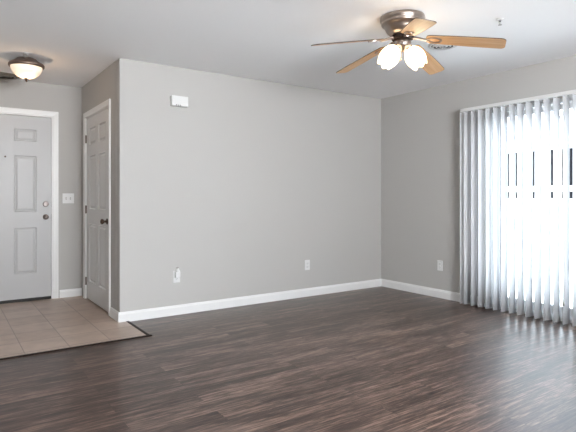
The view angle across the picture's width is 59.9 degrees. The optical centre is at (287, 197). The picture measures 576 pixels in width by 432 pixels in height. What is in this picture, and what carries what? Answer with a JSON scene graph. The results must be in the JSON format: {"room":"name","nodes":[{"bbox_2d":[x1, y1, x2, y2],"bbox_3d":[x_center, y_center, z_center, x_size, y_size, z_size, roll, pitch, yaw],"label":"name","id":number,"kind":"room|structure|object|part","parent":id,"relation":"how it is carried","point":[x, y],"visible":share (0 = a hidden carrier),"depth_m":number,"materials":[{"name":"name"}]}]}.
{"room":"empty living room","nodes":[
{"label":"empty living room","id":0,"kind":"room"},
{"bbox_2d":[0,79,81,297],"bbox_3d":[-2.283,-0.068,6.031,6.594,2.440,0.140,0,0,-35],"label":"wall","id":1,"kind":"structure","parent":0,"point":[65,100],"depth_m":5.76,"materials":[{"name":"grey paint"}]},
{"bbox_2d":[0,114,50,303],"bbox_3d":[-3.054,0.121,5.412,0.924,2.048,0.112,0,0,-35],"label":"door","id":2,"kind":"structure","parent":1,"relation":"in","point":[25,141],"depth_m":5.53,"materials":[{"name":"grey paint"}]},
{"bbox_2d":[0,107,58,298],"bbox_3d":[-3.093,0.086,5.459,1.060,2.121,0.154,0,0,-35],"label":"door frame","id":3,"kind":"structure","parent":1,"relation":"attached to","point":[55,115],"depth_m":5.68,"materials":[{"name":"white wood"}]},
{"bbox_2d":[62,193,73,203],"bbox_3d":[-2.531,0.010,5.763,0.124,0.116,0.018,0,0,-35],"label":"light switch","id":4,"kind":"object","parent":1,"relation":"attached to","point":[67,198],"visible":1,"depth_m":5.76,"materials":[{"name":"white plastic"}]},
{"bbox_2d":[60,288,81,297],"bbox_3d":[-2.510,1.101,5.780,0.239,0.089,0.014,0,0,-35],"label":"baseboard","id":5,"kind":"structure","parent":1,"relation":"attached to","point":[78,291],"depth_m":5.78,"materials":[{"name":"white wood"}]},
{"bbox_2d":[82,61,115,309],"bbox_3d":[-1.969,-0.068,5.310,0.115,2.440,1.403,0,0,-35],"label":"wall","id":6,"kind":"structure","parent":0,"point":[102,87],"depth_m":4.82,"materials":[{"name":"grey paint"}]},
{"bbox_2d":[85,108,107,311],"bbox_3d":[-2.036,0.123,5.288,0.103,2.022,0.942,0,0,-35],"label":"door","id":7,"kind":"structure","parent":6,"relation":"in","point":[96,138],"depth_m":5.28,"materials":[{"name":"white paint"}]},
{"bbox_3d":[-1.821,0.237,4.946,0.068,0.060,0.060,0,0,-35],"label":"knob","id":8,"kind":"part","parent":7,"relation":"part of","materials":[{"name":"brown metal"}]},
{"bbox_2d":[83,99,110,315],"bbox_3d":[-1.983,0.094,5.315,0.129,2.104,1.074,0,0,-35],"label":"door frame","id":9,"kind":"structure","parent":6,"relation":"attached to","point":[107,102],"depth_m":5.32,"materials":[{"name":"white wood"}]},
{"bbox_2d":[110,307,118,321],"bbox_3d":[-1.634,1.101,4.714,0.014,0.089,0.272,0,0,-35],"label":"baseboard","id":10,"kind":"structure","parent":6,"relation":"attached to","point":[113,313],"depth_m":4.71,"materials":[{"name":"white wood"}]},
{"bbox_2d":[116,58,380,311],"bbox_3d":[-0.200,-0.068,5.612,3.367,2.440,0.115,0,0,-35],"label":"wall","id":11,"kind":"structure","parent":0,"point":[249,182],"depth_m":5.30,"materials":[{"name":"grey paint"}]},
{"bbox_2d":[173,271,179,282],"bbox_3d":[-1.094,0.777,4.918,0.072,0.117,0.008,0,0,-35],"label":"wall outlet","id":12,"kind":"object","parent":11,"relation":"attached to","point":[175,280],"visible":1,"depth_m":4.91,"materials":[{"name":"white plastic"}]},
{"bbox_2d":[175,267,179,277],"bbox_3d":[-1.080,0.733,4.898,0.052,0.099,0.038,0,0,-35],"label":"plug","id":13,"kind":"object","parent":12,"relation":"attached to","point":[177,273],"visible":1,"depth_m":4.88,"materials":[{"name":"white plastic"}]},
{"bbox_2d":[170,95,187,107],"bbox_3d":[-1.067,-0.942,4.905,0.170,0.100,0.059,0,0,-35],"label":"door chime","id":14,"kind":"object","parent":11,"relation":"attached to","point":[175,101],"visible":1,"depth_m":4.88,"materials":[{"name":"white plastic"}]},
{"bbox_2d":[118,279,381,322],"bbox_3d":[-0.169,1.105,5.555,3.381,0.095,0.014,0,0,-35],"label":"baseboard","id":15,"kind":"structure","parent":11,"relation":"attached to","point":[143,314],"depth_m":5.30,"materials":[{"name":"white wood"}]},
{"bbox_2d":[305,260,309,269],"bbox_3d":[0.226,0.786,5.831,0.072,0.117,0.008,0,0,-35],"label":"wall outlet","id":16,"kind":"object","parent":11,"relation":"attached to","point":[307,262],"visible":1,"depth_m":5.83,"materials":[{"name":"white plastic"}]},
{"bbox_2d":[0,286,575,431],"bbox_3d":[-0.026,1.209,2.772,6.594,0.126,8.068,0,0,-35],"label":"floor","id":17,"kind":"structure","parent":0,"point":[374,359],"depth_m":3.37,"materials":[{"name":"brown wood"}]},
{"bbox_2d":[0,334,151,359],"bbox_3d":[-2.387,1.147,3.309,3.042,0.009,0.026,0,0,-35],"label":"transition strip","id":18,"kind":"object","parent":17,"relation":"on","point":[150,334],"visible":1,"depth_m":3.81,"materials":[{"name":"brown metal"}]},
{"bbox_2d":[126,321,149,334],"bbox_3d":[-1.326,1.147,4.402,0.026,0.009,0.564,0,0,-35],"label":"transition strip","id":19,"kind":"object","parent":17,"relation":"on","point":[129,322],"visible":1,"depth_m":4.37,"materials":[{"name":"brown metal"}]},
{"bbox_2d":[0,0,575,98],"bbox_3d":[-0.026,-1.363,2.772,6.594,0.150,8.068,0,0,-35],"label":"ceiling","id":20,"kind":"structure","parent":0,"point":[75,41],"depth_m":4.00,"materials":[{"name":"white paint"}]},
{"bbox_2d":[0,72,19,78],"bbox_3d":[-2.991,-1.278,5.270,0.290,0.020,0.290,0,0,-35],"label":"ceiling vent","id":21,"kind":"object","parent":20,"relation":"in","point":[3,75],"visible":0.98,"depth_m":5.25,"materials":[{"name":"grey metal"}]},
{"bbox_2d":[8,57,44,81],"bbox_3d":[-2.419,-1.177,4.626,0.302,0.222,0.302,0,0,-35],"label":"ceiling light","id":22,"kind":"object","parent":20,"relation":"attached to","point":[27,68],"visible":1,"depth_m":4.54,"materials":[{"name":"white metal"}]},
{"bbox_3d":[-2.419,-1.156,4.626,0.268,0.112,0.268,0,0,-35],"label":"lamp shade","id":23,"kind":"part","parent":22,"relation":"part of","materials":[{"name":"white glass"}]},
{"bbox_2d":[311,9,505,74],"bbox_3d":[0.788,-1.098,3.607,1.310,0.380,1.252,0,0,-35],"label":"ceiling fan","id":24,"kind":"object","parent":20,"relation":"hanging from","point":[402,26],"visible":1,"depth_m":3.49,"materials":[{"name":"brown wood"}]},
{"bbox_3d":[0.415,-1.070,3.443,0.521,0.006,0.132,-10,15,-16],"label":"blade","id":25,"kind":"part","parent":24,"relation":"part of","materials":[{"name":"brown wood"}]},
{"bbox_3d":[0.578,-1.070,3.908,0.132,0.006,0.521,-15,-1,-36],"label":"blade","id":26,"kind":"part","parent":24,"relation":"part of","materials":[{"name":"brown wood"}]},
{"bbox_3d":[0.724,-1.003,3.556,0.142,0.168,0.144,36,-3,-4],"label":"lamp shade","id":27,"kind":"part","parent":24,"relation":"part of","materials":[{"name":"white glass"}]},
{"bbox_3d":[0.908,-1.003,3.584,0.142,0.168,0.144,-37,8,-10],"label":"lamp shade","id":28,"kind":"part","parent":24,"relation":"part of","materials":[{"name":"white glass"}]},
{"bbox_3d":[0.807,-1.070,3.145,0.132,0.006,0.521,12,10,-1],"label":"blade","id":29,"kind":"part","parent":24,"relation":"part of","materials":[{"name":"brown wood"}]},
{"bbox_3d":[1.070,-1.070,3.897,0.132,0.006,0.521,-14,-18,34],"label":"blade","id":30,"kind":"part","parent":24,"relation":"part of","materials":[{"name":"brown wood"}]},
{"bbox_3d":[1.212,-1.070,3.425,0.521,0.006,0.132,10,-9,19],"label":"blade","id":31,"kind":"part","parent":24,"relation":"part of","materials":[{"name":"brown wood"}]},
{"bbox_2d":[428,43,456,49],"bbox_3d":[1.312,-1.278,4.222,0.250,0.020,0.250,0,0,-35],"label":"ceiling vent","id":32,"kind":"object","parent":20,"relation":"in","point":[431,46],"visible":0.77,"depth_m":4.24,"materials":[{"name":"white plastic"}]},
{"bbox_2d":[381,55,575,295],"bbox_3d":[2.667,-0.068,4.552,0.140,2.440,7.928,0,0,-35],"label":"wall","id":33,"kind":"structure","parent":0,"point":[420,129],"depth_m":5.84,"materials":[{"name":"grey paint"}]},
{"bbox_2d":[381,279,477,305],"bbox_3d":[1.637,1.105,5.905,0.014,0.095,1.466,0,0,-35],"label":"baseboard","id":34,"kind":"structure","parent":33,"relation":"attached to","point":[433,292],"depth_m":5.93,"materials":[{"name":"white wood"}]},
{"bbox_2d":[437,260,442,270],"bbox_3d":[1.747,0.782,5.750,0.008,0.117,0.072,0,0,-35],"label":"wall outlet","id":35,"kind":"object","parent":33,"relation":"attached to","point":[439,263],"visible":1,"depth_m":5.75,"materials":[{"name":"white plastic"}]},
{"bbox_2d":[460,90,575,326],"bbox_3d":[2.540,0.092,4.484,0.146,2.096,2.280,0,0,-35],"label":"vertical blind","id":36,"kind":"object","parent":33,"relation":"attached to","point":[484,116],"visible":1,"depth_m":4.86,"materials":[{"name":"white plastic"}]},
{"bbox_3d":[2.470,0.005,4.479,0.009,1.866,0.030,0,0,-35],"label":"control cord","id":37,"kind":"part","parent":36,"relation":"part of","materials":[{"name":"white plastic"}]},
{"bbox_2d":[492,97,572,322],"bbox_3d":[2.680,0.114,4.529,0.146,2.074,1.855,0,0,-35],"label":"door","id":38,"kind":"structure","parent":33,"relation":"in","point":[571,98],"depth_m":5.22,"materials":[{"name":"white glass"}]},
{"label":"outside","id":39,"kind":"structure","parent":0,"visible":0},
{"bbox_2d":[508,237,572,287],"bbox_3d":[21.748,1.387,27.222,53.246,0.230,100.000,0,0,-35],"label":"ground","id":40,"kind":"structure","parent":39,"point":[561,242],"depth_m":9.80,"materials":[{"name":"white"}]},
{"bbox_2d":[508,279,572,307],"bbox_3d":[3.491,1.342,5.154,1.900,0.320,7.500,0,0,-35],"label":"patio slab","id":41,"kind":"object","parent":40,"relation":"on","point":[561,288],"depth_m":6.17,"materials":[{"name":"white concrete"}]},
{"bbox_2d":[508,132,572,241],"bbox_3d":[10.244,-0.288,16.824,6.600,3.120,18.600,0,0,-35],"label":"building","id":42,"kind":"structure","parent":40,"relation":"on","point":[571,134],"depth_m":15.06,"materials":[{"name":"white"}]}
]}

